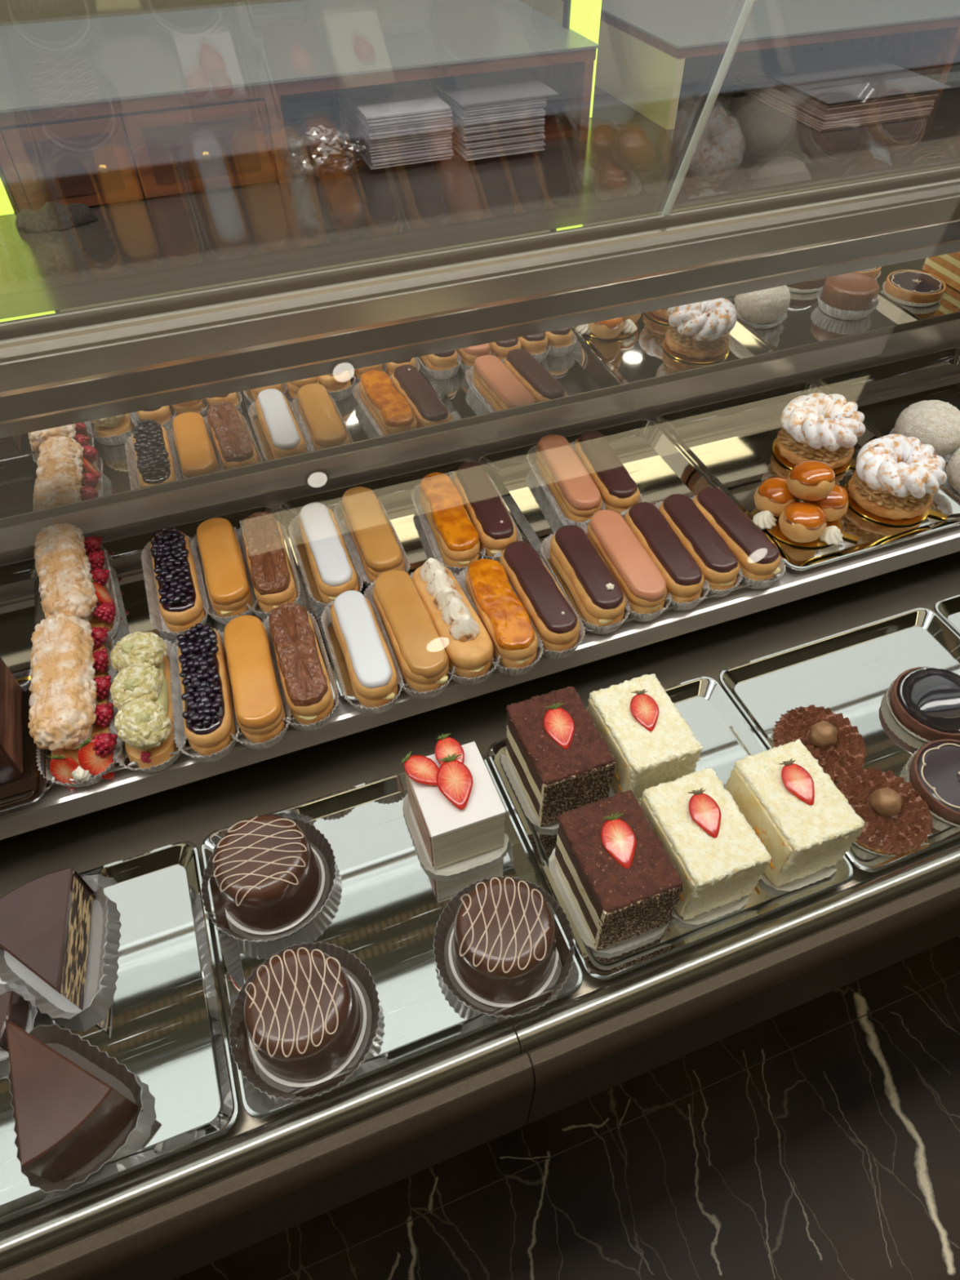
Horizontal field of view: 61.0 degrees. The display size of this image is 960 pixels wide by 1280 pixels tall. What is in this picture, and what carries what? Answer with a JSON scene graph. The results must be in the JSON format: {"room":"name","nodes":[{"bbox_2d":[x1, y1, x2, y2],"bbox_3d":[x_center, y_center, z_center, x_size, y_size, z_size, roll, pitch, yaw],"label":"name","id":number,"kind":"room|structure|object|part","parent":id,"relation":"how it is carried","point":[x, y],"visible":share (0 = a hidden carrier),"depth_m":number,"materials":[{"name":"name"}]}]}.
{"room":"food shop","nodes":[
{"label":"food shop","id":0,"kind":"room"},
{"bbox_2d":[0,0,558,26],"bbox_3d":[-0.495,-1.930,1.884,6.000,2.650,0.100,-16,50,-13],"label":"wall","id":1,"kind":"structure","parent":0,"point":[12,12],"depth_m":2.00,"materials":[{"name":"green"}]},
{"bbox_2d":[172,935,959,1279],"bbox_3d":[0.462,0.853,1.212,6.000,0.050,5.300,-16,50,-13],"label":"floor","id":2,"kind":"structure","parent":0,"point":[835,1155],"depth_m":1.22,"materials":[{"name":"stone"}]},
{"bbox_2d":[0,0,959,1279],"bbox_3d":[0.208,0.144,0.890,2.855,1.374,0.542,-16,50,-13],"label":"display case","id":3,"kind":"object","parent":2,"relation":"on","point":[126,417],"visible":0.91,"depth_m":0.65,"materials":[{"name":"silver metal"}]},
{"bbox_2d":[0,557,57,804],"bbox_3d":[-0.430,0.042,0.625,0.198,0.010,0.254,-16,50,-13],"label":"serving tray","id":4,"kind":"object","parent":3,"relation":"on","point":[20,606],"visible":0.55,"depth_m":0.69,"materials":[{"name":"silver metal"}]},
{"bbox_2d":[0,669,46,812],"bbox_3d":[-0.375,0.083,0.580,0.126,0.007,0.126,-16,50,-13],"label":"cake board","id":5,"kind":"object","parent":4,"relation":"on","point":[31,778],"visible":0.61,"depth_m":0.57,"materials":[{"name":"black paint"}]},
{"bbox_2d":[0,656,22,783],"bbox_3d":[-0.377,0.064,0.571,0.091,0.045,0.085,-16,50,-13],"label":"chocolate cake","id":6,"kind":"object","parent":5,"relation":"on","point":[11,691],"visible":1,"depth_m":0.57,"materials":[{"name":"food"}]},
{"bbox_2d":[0,840,239,1225],"bbox_3d":[-0.275,0.246,0.514,0.218,0.011,0.199,-16,50,-13],"label":"serving tray","id":7,"kind":"object","parent":3,"relation":"on","point":[157,1010],"visible":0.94,"depth_m":0.52,"materials":[{"name":"silver metal"}]},
{"bbox_2d":[0,982,37,1061],"bbox_3d":[-0.324,0.244,0.505,0.093,0.024,0.055,-16,50,-13],"label":"wedge","id":8,"kind":"object","parent":7,"relation":"on","point":[18,1011],"visible":0.76,"depth_m":0.51,"materials":[{"name":"food"}]},
{"bbox_2d":[0,867,108,1018],"bbox_3d":[-0.286,0.199,0.530,0.080,0.046,0.099,-16,50,-13],"label":"wedge","id":9,"kind":"object","parent":7,"relation":"on","point":[53,930],"visible":1,"depth_m":0.53,"materials":[{"name":"food"}]},
{"bbox_2d":[4,1017,142,1192],"bbox_3d":[-0.240,0.262,0.474,0.075,0.046,0.097,-16,50,-13],"label":"wedge","id":10,"kind":"object","parent":7,"relation":"on","point":[73,1104],"visible":1,"depth_m":0.46,"materials":[{"name":"brown food"}]},
{"bbox_2d":[67,505,335,782],"bbox_3d":[-0.243,-0.011,0.671,0.198,0.010,0.254,-16,50,-13],"label":"serving tray","id":11,"kind":"object","parent":3,"relation":"on","point":[124,553],"visible":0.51,"depth_m":0.71,"materials":[{"name":"silver metal"}]},
{"bbox_2d":[27,613,124,790],"bbox_3d":[-0.300,0.039,0.603,0.060,0.050,0.153,-15,50,-13],"label":"eclair","id":12,"kind":"object","parent":11,"relation":"on","point":[71,712],"visible":0.98,"depth_m":0.58,"materials":[{"name":"food"}]},
{"bbox_3d":[-0.307,0.026,0.595,0.048,0.020,0.128,-20,51,-8],"label":"powdered lid","id":13,"kind":"part","parent":12,"relation":"part of","materials":[{"name":"beige food"}]},
{"bbox_2d":[34,523,119,644],"bbox_3d":[-0.337,-0.049,0.679,0.056,0.047,0.135,-19,51,-16],"label":"eclair","id":14,"kind":"object","parent":11,"relation":"on","point":[73,571],"visible":0.94,"depth_m":0.66,"materials":[{"name":"food"}]},
{"bbox_3d":[-0.344,-0.058,0.670,0.044,0.020,0.120,-23,52,-10],"label":"powdered lid","id":15,"kind":"part","parent":14,"relation":"part of","materials":[{"name":"beige food"}]},
{"bbox_2d":[107,631,186,773],"bbox_3d":[-0.248,0.040,0.603,0.056,0.042,0.127,-14,50,-11],"label":"pistachio eclair","id":16,"kind":"object","parent":11,"relation":"on","point":[140,695],"visible":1,"depth_m":0.59,"materials":[{"name":"food"}]},
{"bbox_2d":[140,526,208,639],"bbox_3d":[-0.260,-0.053,0.690,0.048,0.036,0.127,-16,50,-13],"label":"blueberry eclair","id":17,"kind":"object","parent":11,"relation":"on","point":[175,604],"visible":0.98,"depth_m":0.67,"materials":[{"name":"food"}]},
{"bbox_2d":[168,622,239,762],"bbox_3d":[-0.209,0.034,0.612,0.048,0.035,0.128,-13,50,-11],"label":"blueberry eclair","id":18,"kind":"object","parent":11,"relation":"on","point":[208,716],"visible":0.98,"depth_m":0.59,"materials":[{"name":"food"}]},
{"bbox_2d":[189,517,257,624],"bbox_3d":[-0.221,-0.062,0.701,0.048,0.031,0.122,-16,50,-13],"label":"caramel eclair","id":19,"kind":"object","parent":11,"relation":"on","point":[222,564],"visible":0.9,"depth_m":0.68,"materials":[{"name":"food"}]},
{"bbox_2d":[220,614,291,749],"bbox_3d":[-0.174,0.029,0.619,0.048,0.032,0.125,-14,50,-12],"label":"caramel eclair","id":20,"kind":"object","parent":11,"relation":"on","point":[260,710],"visible":0.92,"depth_m":0.60,"materials":[{"name":"food"}]},
{"bbox_2d":[235,511,300,619],"bbox_3d":[-0.185,-0.068,0.704,0.048,0.034,0.124,-14,50,-11],"label":"praline eclair","id":21,"kind":"object","parent":11,"relation":"on","point":[273,581],"visible":0.94,"depth_m":0.69,"materials":[{"name":"food"}]},
{"bbox_2d":[262,602,338,731],"bbox_3d":[-0.141,0.017,0.629,0.048,0.033,0.124,-15,50,-13],"label":"praline eclair","id":22,"kind":"object","parent":11,"relation":"on","point":[304,679],"visible":0.97,"depth_m":0.61,"materials":[{"name":"food"}]},
{"bbox_3d":[-0.501,0.461,0.431,1.136,0.119,0.026,-16,50,-13],"label":"panel","id":23,"kind":"part","parent":3,"relation":"part of","materials":[{"name":"brown metal"}]},
{"bbox_2d":[201,752,582,1118],"bbox_3d":[-0.068,0.187,0.565,0.221,0.011,0.199,-16,50,-13],"label":"serving tray","id":24,"kind":"object","parent":3,"relation":"on","point":[383,907],"visible":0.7,"depth_m":0.56,"materials":[{"name":"silver metal"}]},
{"bbox_2d":[200,814,336,942],"bbox_3d":[-0.148,0.158,0.563,0.094,0.050,0.094,-16,50,-13],"label":"chocolate cake","id":25,"kind":"object","parent":24,"relation":"on","point":[273,875],"visible":1,"depth_m":0.55,"materials":[{"name":"brown food"}]},
{"bbox_2d":[228,941,380,1100],"bbox_3d":[-0.109,0.228,0.501,0.094,0.050,0.094,-16,50,-13],"label":"chocolate cake","id":26,"kind":"object","parent":24,"relation":"on","point":[309,1012],"visible":1,"depth_m":0.49,"materials":[{"name":"brown food"}]},
{"bbox_2d":[400,733,509,875],"bbox_3d":[-0.019,0.117,0.590,0.069,0.063,0.081,-16,50,-13],"label":"slice","id":27,"kind":"object","parent":24,"relation":"on","point":[454,811],"visible":1,"depth_m":0.57,"materials":[{"name":"white food"}]},
{"bbox_2d":[432,875,574,1017],"bbox_3d":[0.016,0.193,0.531,0.094,0.050,0.094,-16,50,-13],"label":"chocolate cake","id":28,"kind":"object","parent":24,"relation":"on","point":[494,944],"visible":1,"depth_m":0.52,"materials":[{"name":"brown food"}]},
{"bbox_2d":[278,459,542,701],"bbox_3d":[-0.056,-0.064,0.717,0.198,0.010,0.254,-16,50,-13],"label":"serving tray","id":29,"kind":"object","parent":3,"relation":"on","point":[394,492],"visible":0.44,"depth_m":0.76,"materials":[{"name":"silver metal"}]},
{"bbox_2d":[288,502,363,608],"bbox_3d":[-0.136,-0.076,0.712,0.048,0.032,0.128,-15,50,-13],"label":"white iced eclair","id":30,"kind":"object","parent":29,"relation":"on","point":[333,571],"visible":0.88,"depth_m":0.70,"materials":[{"name":"food"}]},
{"bbox_2d":[320,590,403,714],"bbox_3d":[-0.094,0.006,0.639,0.048,0.032,0.122,-15,50,-13],"label":"white iced eclair","id":31,"kind":"object","parent":29,"relation":"on","point":[374,673],"visible":1,"depth_m":0.62,"materials":[{"name":"food"}]},
{"bbox_2d":[333,486,410,587],"bbox_3d":[-0.098,-0.093,0.727,0.048,0.031,0.128,-16,50,-13],"label":"coffee eclair","id":32,"kind":"object","parent":29,"relation":"on","point":[375,546],"visible":0.88,"depth_m":0.71,"materials":[{"name":"food"}]},
{"bbox_2d":[363,569,455,698],"bbox_3d":[-0.059,-0.008,0.652,0.050,0.032,0.132,-16,50,-14],"label":"coffee eclair","id":33,"kind":"object","parent":29,"relation":"on","point":[421,656],"visible":0.81,"depth_m":0.63,"materials":[{"name":"food"}]},
{"bbox_2d":[410,471,486,574],"bbox_3d":[-0.030,-0.109,0.741,0.048,0.032,0.128,-13,50,-11],"label":"burnt caramel eclair","id":34,"kind":"object","parent":29,"relation":"on","point":[453,540],"visible":0.99,"depth_m":0.72,"materials":[{"name":"food"}]},
{"bbox_2d":[409,557,501,684],"bbox_3d":[-0.024,-0.022,0.656,0.050,0.043,0.132,-17,51,-15],"label":"meringue eclair","id":35,"kind":"object","parent":29,"relation":"on","point":[468,646],"visible":0.87,"depth_m":0.64,"materials":[{"name":"food"}]},
{"bbox_2d":[449,462,522,562],"bbox_3d":[0.002,-0.120,0.750,0.048,0.033,0.131,-13,50,-11],"label":"chocolate eclair","id":36,"kind":"object","parent":29,"relation":"on","point":[486,510],"visible":0.66,"depth_m":0.73,"materials":[{"name":"food"}]},
{"bbox_2d":[455,558,543,675],"bbox_3d":[0.014,-0.022,0.664,0.048,0.032,0.123,-15,50,-12],"label":"burnt caramel eclair","id":37,"kind":"object","parent":29,"relation":"on","point":[509,627],"visible":0.98,"depth_m":0.64,"materials":[{"name":"food"}]},
{"bbox_2d":[492,540,585,658],"bbox_3d":[0.046,-0.038,0.677,0.048,0.033,0.128,-16,50,-13],"label":"chocolate eclair","id":38,"kind":"object","parent":29,"relation":"on","point":[561,631],"visible":0.78,"depth_m":0.66,"materials":[{"name":"food"}]},
{"bbox_3d":[0.131,-0.319,0.665,2.850,0.042,0.025,-16,50,-13],"label":"rail","id":39,"kind":"part","parent":3,"relation":"part of","materials":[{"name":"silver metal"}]},
{"bbox_2d":[0,382,959,839],"bbox_3d":[0.159,-0.117,0.785,2.850,0.022,0.273,-16,50,-13],"label":"shelf","id":40,"kind":"object","parent":3,"relation":"attached to","point":[59,803],"depth_m":0.68,"materials":[{"name":"silver metal"}]},
{"bbox_2d":[0,162,959,564],"bbox_3d":[0.115,-0.280,0.772,2.850,0.213,0.031,-16,50,-13],"label":"mirror","id":41,"kind":"object","parent":3,"relation":"on","point":[130,463],"depth_m":0.76,"materials":[{"name":"glass"}]},
{"bbox_2d":[477,418,786,631],"bbox_3d":[0.132,-0.118,0.764,0.198,0.010,0.254,-16,50,-13],"label":"serving tray","id":42,"kind":"object","parent":3,"relation":"on","point":[660,470],"visible":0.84,"depth_m":0.81,"materials":[{"name":"silver metal"}]},
{"bbox_2d":[526,434,605,527],"bbox_3d":[0.081,-0.154,0.780,0.048,0.032,0.128,-13,50,-11],"label":"pink iced eclair","id":43,"kind":"object","parent":42,"relation":"on","point":[572,493],"visible":0.91,"depth_m":0.77,"materials":[{"name":"food"}]},
{"bbox_2d":[540,524,630,634],"bbox_3d":[0.088,-0.056,0.691,0.048,0.034,0.122,-14,50,-12],"label":"chocolate eclair","id":44,"kind":"object","parent":42,"relation":"on","point":[598,597],"visible":0.98,"depth_m":0.68,"materials":[{"name":"food"}]},
{"bbox_2d":[605,582,614,590],"bbox_3d":[0.105,-0.043,0.660,0.007,0.004,0.007,-14,50,-12],"label":"flower","id":45,"kind":"object","parent":44,"relation":"on","point":[609,586],"depth_m":0.66,"materials":[{"name":"white food"}]},
{"bbox_2d":[569,431,643,517],"bbox_3d":[0.119,-0.161,0.786,0.048,0.032,0.124,-12,49,-10],"label":"chocolate eclair","id":46,"kind":"object","parent":42,"relation":"on","point":[619,491],"visible":0.63,"depth_m":0.77,"materials":[{"name":"food"}]},
{"bbox_2d":[579,509,672,622],"bbox_3d":[0.124,-0.067,0.703,0.048,0.032,0.128,-14,50,-12],"label":"pink iced eclair","id":47,"kind":"object","parent":42,"relation":"on","point":[642,584],"visible":0.76,"depth_m":0.68,"materials":[{"name":"food"}]},
{"bbox_2d":[620,502,710,610],"bbox_3d":[0.158,-0.077,0.712,0.048,0.032,0.128,-13,50,-11],"label":"chocolate eclair","id":48,"kind":"object","parent":42,"relation":"on","point":[683,577],"visible":0.74,"depth_m":0.69,"materials":[{"name":"food"}]},
{"bbox_2d":[653,493,742,598],"bbox_3d":[0.189,-0.086,0.720,0.048,0.032,0.124,-14,50,-12],"label":"chocolate eclair","id":49,"kind":"object","parent":42,"relation":"on","point":[717,563],"visible":0.69,"depth_m":0.70,"materials":[{"name":"food"}]},
{"bbox_2d":[689,487,786,589],"bbox_3d":[0.226,-0.094,0.726,0.048,0.031,0.124,-17,50,-14],"label":"chocolate eclair","id":50,"kind":"object","parent":42,"relation":"on","point":[758,557],"visible":0.77,"depth_m":0.70,"materials":[{"name":"food"}]},
{"bbox_2d":[487,676,853,981],"bbox_3d":[0.135,0.129,0.616,0.209,0.011,0.199,-16,50,-13],"label":"serving tray","id":51,"kind":"object","parent":3,"relation":"on","point":[726,737],"visible":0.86,"depth_m":0.59,"materials":[{"name":"silver metal"}]},
{"bbox_2d":[501,685,615,829],"bbox_3d":[0.058,0.086,0.614,0.069,0.070,0.087,-16,50,-13],"label":"slice","id":52,"kind":"object","parent":51,"relation":"on","point":[557,762],"visible":0.99,"depth_m":0.59,"materials":[{"name":"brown food"}]},
{"bbox_2d":[548,790,683,953],"bbox_3d":[0.090,0.154,0.553,0.069,0.070,0.087,-16,50,-13],"label":"chocolate cake","id":53,"kind":"object","parent":51,"relation":"on","point":[617,882],"visible":1,"depth_m":0.53,"materials":[{"name":"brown food"}]},
{"bbox_2d":[586,673,703,804],"bbox_3d":[0.121,0.076,0.625,0.067,0.065,0.089,-16,50,-13],"label":"slice","id":54,"kind":"object","parent":51,"relation":"on","point":[649,740],"visible":0.73,"depth_m":0.60,"materials":[{"name":"white food"}]},
{"bbox_2d":[639,766,771,924],"bbox_3d":[0.151,0.140,0.567,0.067,0.065,0.089,-16,50,-13],"label":"cake","id":55,"kind":"object","parent":51,"relation":"on","point":[718,858],"visible":0.82,"depth_m":0.55,"materials":[{"name":"white food"}]},
{"bbox_2d":[724,738,864,891],"bbox_3d":[0.220,0.122,0.583,0.067,0.065,0.089,-16,50,-13],"label":"cake","id":56,"kind":"object","parent":51,"relation":"on","point":[806,824],"visible":0.88,"depth_m":0.56,"materials":[{"name":"white food"}]},
{"bbox_3d":[0.832,0.082,0.761,1.714,0.119,0.026,-16,50,-13],"label":"panel","id":57,"kind":"part","parent":3,"relation":"part of","materials":[{"name":"black stone"}]},
{"bbox_2d":[655,382,959,570],"bbox_3d":[0.320,-0.171,0.810,0.199,0.010,0.254,-16,50,-13],"label":"serving tray","id":58,"kind":"object","parent":3,"relation":"on","point":[730,441],"visible":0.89,"depth_m":0.82,"materials":[{"name":"silver metal"}]},
{"bbox_2d":[760,510,859,547],"bbox_3d":[0.301,-0.110,0.759,0.075,0.002,0.081,-16,50,-13],"label":"cake board","id":59,"kind":"object","parent":58,"relation":"on","point":[775,531],"visible":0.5,"depth_m":0.74,"materials":[{"name":"gold metal"}]},
{"bbox_2d":[752,459,848,545],"bbox_3d":[0.294,-0.131,0.739,0.084,0.059,0.082,13,50,12],"label":"pastry","id":60,"kind":"object","parent":59,"relation":"on","point":[810,497],"visible":1,"depth_m":0.73,"materials":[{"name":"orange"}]},
{"bbox_2d":[772,437,856,475],"bbox_3d":[0.339,-0.190,0.830,0.079,0.002,0.084,-16,50,-13],"label":"cake board","id":61,"kind":"object","parent":58,"relation":"on","point":[783,460],"visible":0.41,"depth_m":0.82,"materials":[{"name":"gold metal"}]},
{"bbox_2d":[776,392,865,469],"bbox_3d":[0.338,-0.209,0.811,0.080,0.053,0.080,-16,50,-13],"label":"pastry","id":62,"kind":"object","parent":61,"relation":"on","point":[816,426],"visible":0.98,"depth_m":0.79,"materials":[{"name":"white food"}]},
{"bbox_2d":[844,480,947,525],"bbox_3d":[0.391,-0.134,0.780,0.079,0.002,0.085,-16,50,-13],"label":"cake board","id":63,"kind":"object","parent":58,"relation":"on","point":[852,503],"visible":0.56,"depth_m":0.76,"materials":[{"name":"gold metal"}]},
{"bbox_2d":[848,433,946,519],"bbox_3d":[0.390,-0.153,0.761,0.079,0.052,0.079,0,48,1],"label":"pastry","id":64,"kind":"object","parent":63,"relation":"on","point":[895,476],"visible":1,"depth_m":0.75,"materials":[{"name":"white food"}]},
{"bbox_2d":[719,608,959,872],"bbox_3d":[0.341,0.070,0.667,0.226,0.011,0.199,-16,50,-13],"label":"serving tray","id":65,"kind":"object","parent":3,"relation":"on","point":[851,673],"visible":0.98,"depth_m":0.70,"materials":[{"name":"silver metal"}]},
{"bbox_2d":[771,704,866,783],"bbox_3d":[0.269,0.078,0.643,0.073,0.033,0.073,-13,50,-11],"label":"tart","id":66,"kind":"object","parent":65,"relation":"on","point":[831,739],"visible":0.87,"depth_m":0.64,"materials":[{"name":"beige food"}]},
{"bbox_2d":[771,727,838,783],"bbox_3d":[0.269,0.087,0.653,0.070,0.006,0.070,-16,50,-13],"label":"cup","id":67,"kind":"object","parent":66,"relation":"on","point":[777,738],"depth_m":0.64,"materials":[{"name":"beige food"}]},
{"bbox_2d":[835,767,933,856],"bbox_3d":[0.298,0.123,0.603,0.075,0.033,0.075,-16,50,-13],"label":"tart","id":68,"kind":"object","parent":65,"relation":"on","point":[895,816],"visible":0.84,"depth_m":0.60,"materials":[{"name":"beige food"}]},
{"bbox_2d":[835,785,895,856],"bbox_3d":[0.298,0.132,0.613,0.070,0.006,0.070,-16,50,-13],"label":"cup","id":69,"kind":"object","parent":68,"relation":"on","point":[869,843],"depth_m":0.59,"materials":[{"name":"beige"}]},
{"bbox_2d":[886,666,959,742],"bbox_3d":[0.377,0.049,0.669,0.076,0.032,0.076,-16,50,-13],"label":"tart","id":70,"kind":"object","parent":65,"relation":"on","point":[925,701],"visible":1,"depth_m":0.66,"materials":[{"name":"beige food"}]},
{"bbox_2d":[886,678,930,742],"bbox_3d":[0.377,0.058,0.678,0.076,0.006,0.076,-16,50,-13],"label":"cup","id":71,"kind":"object","parent":70,"relation":"on","point":[918,728],"depth_m":0.66,"materials":[{"name":"beige paper"}]},
{"bbox_2d":[906,738,959,826],"bbox_3d":[0.368,0.109,0.625,0.076,0.018,0.076,-16,50,-13],"label":"tart","id":72,"kind":"object","parent":65,"relation":"on","point":[933,771],"visible":0.99,"depth_m":0.62,"materials":[{"name":"beige food"}]},
{"bbox_2d":[816,347,959,503],"bbox_3d":[0.511,-0.226,0.858,0.205,0.010,0.254,-16,50,-13],"label":"serving tray","id":73,"kind":"object","parent":3,"relation":"on","point":[881,392],"visible":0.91,"depth_m":0.92,"materials":[{"name":"silver metal"}]},
{"bbox_2d":[888,400,959,462],"bbox_3d":[0.452,-0.213,0.817,0.069,0.051,0.069,-16,50,-13],"label":"cake","id":74,"kind":"object","parent":73,"relation":"on","point":[935,423],"visible":0.67,"depth_m":0.80,"materials":[{"name":"food"}]},
{"bbox_2d":[942,448,959,498],"bbox_3d":[0.479,-0.161,0.772,0.069,0.050,0.069,-16,50,-13],"label":"ball","id":75,"kind":"object","parent":73,"relation":"on","point":[952,470],"visible":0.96,"depth_m":0.77,"materials":[{"name":"food"}]},
{"bbox_2d":[933,594,959,636],"bbox_3d":[0.549,0.011,0.718,0.215,0.011,0.199,-16,50,-13],"label":"serving tray","id":76,"kind":"object","parent":3,"relation":"on","point":[948,610],"visible":1,"depth_m":0.75,"materials":[{"name":"silver metal"}]},
{"bbox_2d":[0,44,959,319],"bbox_3d":[-0.088,-0.550,1.826,5.600,0.900,1.788,-16,50,-13],"label":"countertop","id":77,"kind":"structure","parent":2,"relation":"on","point":[628,164],"depth_m":1.42,"materials":[{"name":"grey stone"}]},
{"bbox_2d":[0,164,18,215],"bbox_3d":[-0.881,-0.956,1.080,0.200,0.760,0.030,-16,50,-13],"label":"light panel","id":78,"kind":"object","parent":77,"relation":"on","point":[8,206],"visible":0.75,"depth_m":1.36,"materials":[{"name":"yellow"}]},
{"bbox_2d":[0,177,13,215],"bbox_3d":[-0.877,-0.946,1.077,0.188,0.748,0.010,-16,50,-13],"label":"diffuser","id":79,"kind":"object","parent":78,"relation":"attached to","point":[6,198],"depth_m":1.36,"materials":[{"name":"yellow"}]},
{"bbox_2d":[15,201,97,232],"bbox_3d":[-0.700,-0.702,1.338,0.127,0.035,0.064,-16,50,-13],"label":"cloth","id":80,"kind":"object","parent":77,"relation":"on","point":[52,215],"visible":1,"depth_m":1.33,"materials":[{"name":"grey fabric"}]},
{"bbox_2d":[0,0,599,212],"bbox_3d":[-0.371,-1.087,1.599,1.058,0.156,0.580,-16,50,-13],"label":"counter","id":81,"kind":"object","parent":77,"relation":"on","point":[201,100],"visible":0.95,"depth_m":1.44,"materials":[{"name":"brown wood"}]},
{"bbox_3d":[-0.857,-0.946,1.491,0.018,0.133,0.549,-16,50,-13],"label":"panel","id":82,"kind":"part","parent":81,"relation":"part of","materials":[{"name":"brown wood"}]},
{"bbox_3d":[-0.727,-0.903,1.453,0.180,0.124,0.348,-16,50,-13],"label":"drawer","id":83,"kind":"part","parent":81,"relation":"part of","materials":[{"name":"brown wood"}]},
{"bbox_3d":[-0.666,-0.781,1.344,0.130,0.084,0.004,-16,50,-13],"label":"drawer panel","id":84,"kind":"part","parent":81,"relation":"part of","materials":[{"name":"brown wood"}]},
{"bbox_3d":[-0.624,-0.781,1.349,0.015,0.015,0.019,-16,50,-13],"label":"brass knob","id":85,"kind":"part","parent":81,"relation":"part of","materials":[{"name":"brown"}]},
{"bbox_3d":[-0.533,-0.958,1.501,0.231,0.124,0.348,-16,50,-13],"label":"drawer","id":86,"kind":"part","parent":81,"relation":"part of","materials":[{"name":"brown wood"}]},
{"bbox_3d":[-0.471,-0.836,1.392,0.181,0.084,0.004,-16,50,-13],"label":"drawer panel","id":87,"kind":"part","parent":81,"relation":"part of","materials":[{"name":"brown wood"}]},
{"bbox_3d":[-0.467,-0.825,1.388,0.015,0.015,0.019,-16,50,-13],"label":"brass knob","id":88,"kind":"part","parent":81,"relation":"part of","materials":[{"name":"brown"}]},
{"bbox_2d":[0,0,599,113],"bbox_3d":[-0.374,-1.144,1.547,1.058,0.004,0.564,-16,50,-13],"label":"countertop","id":89,"kind":"structure","parent":81,"relation":"on","point":[67,63],"depth_m":1.50,"materials":[{"name":"white stone"}]},
{"bbox_3d":[-0.421,-1.174,1.691,1.012,0.133,0.010,-16,50,-13],"label":"panel","id":90,"kind":"part","parent":81,"relation":"part of","materials":[{"name":"black"}]},
{"bbox_2d":[335,80,453,169],"bbox_3d":[-0.163,-0.981,1.536,0.160,0.083,0.234,-16,50,-13],"label":"stack","id":91,"kind":"object","parent":81,"relation":"on","point":[401,123],"visible":0.95,"depth_m":1.48,"materials":[{"name":"white paper"}]},
{"bbox_2d":[421,68,558,160],"bbox_3d":[0.008,-1.022,1.566,0.188,0.092,0.260,-16,50,-13],"label":"stack","id":92,"kind":"object","parent":81,"relation":"on","point":[496,113],"visible":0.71,"depth_m":1.50,"materials":[{"name":"grey"}]},
{"bbox_3d":[0.107,-1.220,1.730,0.018,0.133,0.549,-16,50,-13],"label":"panel","id":93,"kind":"part","parent":81,"relation":"part of","materials":[{"name":"brown wood"}]},
{"bbox_2d":[288,124,368,177],"bbox_3d":[-0.271,-0.871,1.451,0.128,0.082,0.091,-31,55,-25],"label":"plastic bag","id":94,"kind":"object","parent":77,"relation":"on","point":[304,131],"visible":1,"depth_m":1.45,"materials":[{"name":"plastic"}]},
{"bbox_2d":[562,0,602,117],"bbox_3d":[0.198,-1.343,1.418,0.072,0.760,0.030,-16,50,-13],"label":"light panel","id":95,"kind":"object","parent":77,"relation":"on","point":[583,17],"visible":0.3,"depth_m":1.57,"materials":[{"name":"yellow"}]},
{"bbox_2d":[557,0,959,129],"bbox_3d":[1.061,-1.496,1.964,1.680,0.141,0.564,-16,50,-13],"label":"counter","id":96,"kind":"object","parent":77,"relation":"on","point":[646,46],"visible":0.72,"depth_m":1.71,"materials":[{"name":"brown wood"}]},
{"bbox_3d":[0.289,-1.268,1.780,0.018,0.120,0.549,-16,50,-13],"label":"panel","id":97,"kind":"part","parent":96,"relation":"part of","materials":[{"name":"beige"}]},
{"bbox_3d":[1.011,-1.592,2.064,1.637,0.120,0.010,-16,50,-13],"label":"panel","id":98,"kind":"part","parent":96,"relation":"part of","materials":[{"name":"black wood"}]},
{"bbox_2d":[601,0,959,48],"bbox_3d":[1.061,-1.542,1.913,1.680,0.004,0.564,-16,50,-13],"label":"countertop","id":99,"kind":"structure","parent":96,"relation":"on","point":[678,24],"depth_m":1.70,"materials":[{"name":"white stone"}]},
{"bbox_3d":[0.922,-1.448,1.936,0.020,0.120,0.549,-16,50,-13],"label":"panel","id":100,"kind":"part","parent":96,"relation":"part of","materials":[{"name":"brown wood"}]},
{"bbox_2d":[733,47,951,131],"bbox_3d":[0.764,-1.188,1.752,0.300,0.052,0.330,-16,50,-13],"label":"stack","id":101,"kind":"object","parent":77,"relation":"on","point":[843,87],"visible":1,"depth_m":1.69,"materials":[{"name":"beige"}]},
{"bbox_2d":[277,972,959,1279],"bbox_3d":[0.396,0.704,1.310,6.000,0.001,0.002,-16,50,-13],"label":"trim","id":102,"kind":"structure","parent":2,"relation":"on","point":[389,1229],"depth_m":1.26,"materials":[{"name":"brown"}]}
]}

